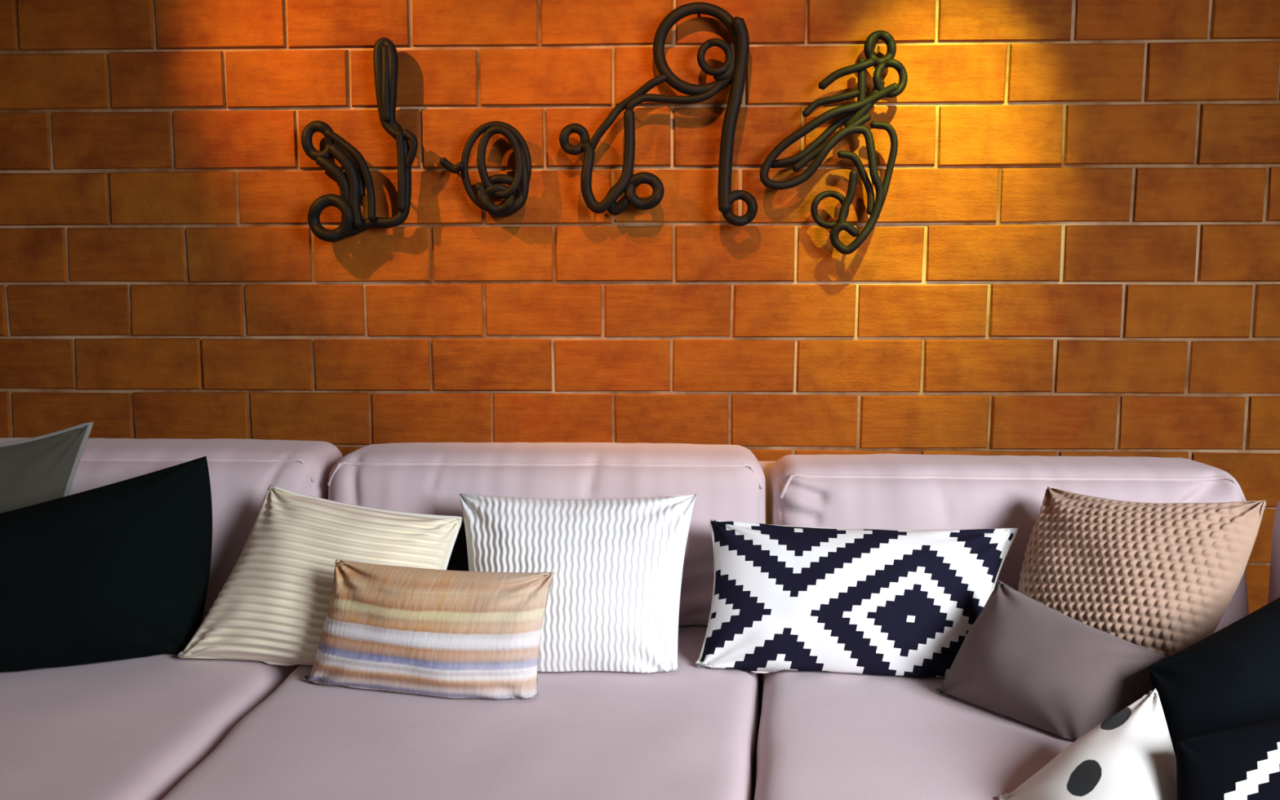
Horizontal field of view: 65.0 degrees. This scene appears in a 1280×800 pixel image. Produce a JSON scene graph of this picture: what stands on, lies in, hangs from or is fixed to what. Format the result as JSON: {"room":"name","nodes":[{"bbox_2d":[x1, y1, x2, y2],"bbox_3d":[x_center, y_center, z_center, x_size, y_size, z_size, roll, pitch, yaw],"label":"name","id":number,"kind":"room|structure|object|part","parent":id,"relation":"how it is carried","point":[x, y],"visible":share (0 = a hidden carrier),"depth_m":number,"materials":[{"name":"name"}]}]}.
{"room":"living room","nodes":[
{"label":"living room","id":0,"kind":"room"},
{"bbox_2d":[0,0,1279,613],"bbox_3d":[-0.106,-0.461,2.530,5.200,2.750,0.124,0,6,2],"label":"wall","id":1,"kind":"structure","parent":0,"point":[1073,247],"depth_m":2.47,"materials":[{"name":"brick"}]},
{"bbox_2d":[301,37,417,242],"bbox_3d":[-0.678,-0.628,2.441,0.288,0.486,0.083,0,6,2],"label":"wall sculpture","id":2,"kind":"object","parent":1,"relation":"attached to","point":[352,184],"visible":1,"depth_m":2.42,"materials":[{"name":"black metal"}]},
{"bbox_2d":[439,120,531,217],"bbox_3d":[-0.371,-0.559,2.440,0.220,0.230,0.077,0,6,2],"label":"wire letter","id":3,"kind":"object","parent":1,"relation":"attached to","point":[492,185],"visible":1,"depth_m":2.42,"materials":[{"name":"black metal"}]},
{"bbox_2d":[559,2,757,226],"bbox_3d":[0.044,-0.680,2.409,0.476,0.525,0.084,0,6,2],"label":"wall sculpture","id":4,"kind":"object","parent":1,"relation":"attached to","point":[733,71],"visible":1,"depth_m":2.38,"materials":[{"name":"black metal"}]},
{"bbox_2d":[760,30,907,254],"bbox_3d":[0.458,-0.612,2.403,0.345,0.524,0.078,0,6,2],"label":"wall sculpture","id":5,"kind":"object","parent":1,"relation":"attached to","point":[857,115],"visible":1,"depth_m":2.38,"materials":[{"name":"black metal"}]},
{"bbox_3d":[-0.194,1.177,0.287,5.400,0.060,4.920,0,6,2],"label":"floor","id":6,"kind":"structure","parent":0,"visible":0},
{"bbox_2d":[0,437,1279,799],"bbox_3d":[-0.196,0.577,1.825,3.480,0.851,1.440,0,6,2],"label":"sofa","id":7,"kind":"object","parent":6,"relation":"on","point":[169,726],"visible":0.36,"depth_m":1.79,"materials":[{"name":"fabric"}]},
{"bbox_2d":[0,422,93,513],"bbox_3d":[-1.376,0.276,2.144,0.394,0.448,0.118,-1,6,-8],"label":"cushion","id":8,"kind":"object","parent":7,"relation":"on","point":[35,470],"visible":0.39,"depth_m":2.14,"materials":[{"name":"grey fabric"}]},
{"bbox_2d":[0,456,212,671],"bbox_3d":[-1.185,0.324,1.972,0.635,0.384,0.210,-2,6,-15],"label":"cushion","id":9,"kind":"object","parent":7,"relation":"on","point":[120,570],"visible":0.98,"depth_m":1.95,"materials":[{"name":"black fabric"}]},
{"bbox_2d":[0,653,300,799],"bbox_3d":[-1.225,0.620,1.803,1.022,0.169,1.195,0,6,2],"label":"seat cushion","id":10,"kind":"object","parent":7,"relation":"on","point":[132,728],"depth_m":1.72,"materials":[{"name":"fabric"}]},
{"bbox_2d":[0,437,342,622],"bbox_3d":[-1.210,0.296,2.321,0.994,0.390,0.336,0,6,2],"label":"cushion","id":11,"kind":"object","parent":7,"relation":"on","point":[242,472],"depth_m":2.22,"materials":[{"name":"fabric"}]},
{"bbox_2d":[177,484,462,666],"bbox_3d":[-0.640,0.355,2.015,0.534,0.335,0.211,1,6,9],"label":"cushion","id":12,"kind":"object","parent":7,"relation":"on","point":[273,606],"visible":0.72,"depth_m":1.97,"materials":[{"name":"beige fabric"}]},
{"bbox_2d":[302,559,554,699],"bbox_3d":[-0.401,0.417,1.837,0.493,0.230,0.124,2,6,18],"label":"lumbar cushion","id":13,"kind":"object","parent":7,"relation":"on","point":[448,633],"visible":1,"depth_m":1.79,"materials":[{"name":"multicoloured fabric"}]},
{"bbox_2d":[446,520,468,571],"bbox_3d":[-0.378,0.378,2.111,0.309,0.252,0.082,0,6,-1],"label":"cushion","id":14,"kind":"object","parent":7,"relation":"on","point":[458,561],"visible":0.02,"depth_m":2.09,"materials":[{"name":"black fabric"}]},
{"bbox_2d":[161,625,758,799],"bbox_3d":[-0.238,0.623,1.765,0.948,0.169,1.195,0,6,2],"label":"seat cushion","id":15,"kind":"object","parent":7,"relation":"on","point":[690,731],"depth_m":1.64,"materials":[{"name":"fabric"}]},
{"bbox_2d":[328,442,765,626],"bbox_3d":[-0.209,0.302,2.287,0.977,0.385,0.327,0,6,2],"label":"cushion","id":16,"kind":"object","parent":7,"relation":"on","point":[728,482],"depth_m":2.18,"materials":[{"name":"fabric"}]},
{"bbox_2d":[458,493,697,672],"bbox_3d":[-0.129,0.356,1.993,0.496,0.314,0.226,0,6,2],"label":"cushion","id":17,"kind":"object","parent":7,"relation":"on","point":[613,602],"visible":0.74,"depth_m":1.95,"materials":[{"name":"white fabric"}]},
{"bbox_3d":[-0.209,0.396,2.481,3.045,0.495,0.100,0,6,2],"label":"frame","id":18,"kind":"part","parent":7,"relation":"part of","materials":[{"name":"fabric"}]},
{"bbox_2d":[695,519,1017,676],"bbox_3d":[0.438,0.392,1.982,0.657,0.275,0.208,0,6,2],"label":"cushion","id":19,"kind":"object","parent":7,"relation":"on","point":[899,602],"visible":0.91,"depth_m":1.93,"materials":[{"name":"white fabric"}]},
{"bbox_2d":[753,669,1076,799],"bbox_3d":[0.741,0.626,1.730,1.139,0.168,1.196,0,6,2],"label":"seat cushion","id":20,"kind":"object","parent":7,"relation":"on","point":[818,735],"depth_m":1.64,"materials":[{"name":"fabric"}]},
{"bbox_2d":[768,453,1248,632],"bbox_3d":[0.801,0.318,2.246,1.009,0.364,0.330,0,6,2],"label":"cushion","id":21,"kind":"object","parent":7,"relation":"on","point":[880,491],"depth_m":2.15,"materials":[{"name":"fabric"}]},
{"bbox_2d":[936,579,1168,739],"bbox_3d":[0.708,0.447,1.735,0.189,0.187,0.371,-5,8,-43],"label":"cushion","id":22,"kind":"object","parent":7,"relation":"on","point":[1024,660],"visible":0.9,"depth_m":1.68,"materials":[{"name":"fabric"}]},
{"bbox_2d":[997,688,1177,799],"bbox_3d":[0.639,0.514,1.362,0.361,0.134,0.226,-2,6,-17],"label":"cushion","id":23,"kind":"object","parent":7,"relation":"on","point":[1130,755],"visible":0.97,"depth_m":1.38,"materials":[{"name":"fabric"}]},
{"bbox_2d":[1017,486,1266,656],"bbox_3d":[0.907,0.346,1.878,0.399,0.357,0.257,6,8,44],"label":"cushion","id":24,"kind":"object","parent":7,"relation":"on","point":[1160,578],"visible":0.66,"depth_m":1.78,"materials":[{"name":"beige fabric"}]},
{"bbox_2d":[1147,596,1279,758],"bbox_3d":[0.978,0.417,1.533,0.528,0.285,0.214,-2,6,-16],"label":"cushion","id":25,"kind":"object","parent":7,"relation":"on","point":[1229,678],"visible":0.62,"depth_m":1.51,"materials":[{"name":"black fabric"}]},
{"bbox_2d":[1175,717,1279,799],"bbox_3d":[0.864,0.498,1.292,0.469,0.180,0.173,-1,6,-10],"label":"cushion","id":26,"kind":"object","parent":7,"relation":"on","point":[1242,762],"visible":1,"depth_m":1.30,"materials":[{"name":"black fabric"}]},
{"bbox_3d":[1.424,0.478,1.602,0.227,0.508,1.135,0,6,2],"label":"arm","id":27,"kind":"part","parent":7,"relation":"part of","materials":[{"name":"fabric"}]}
]}

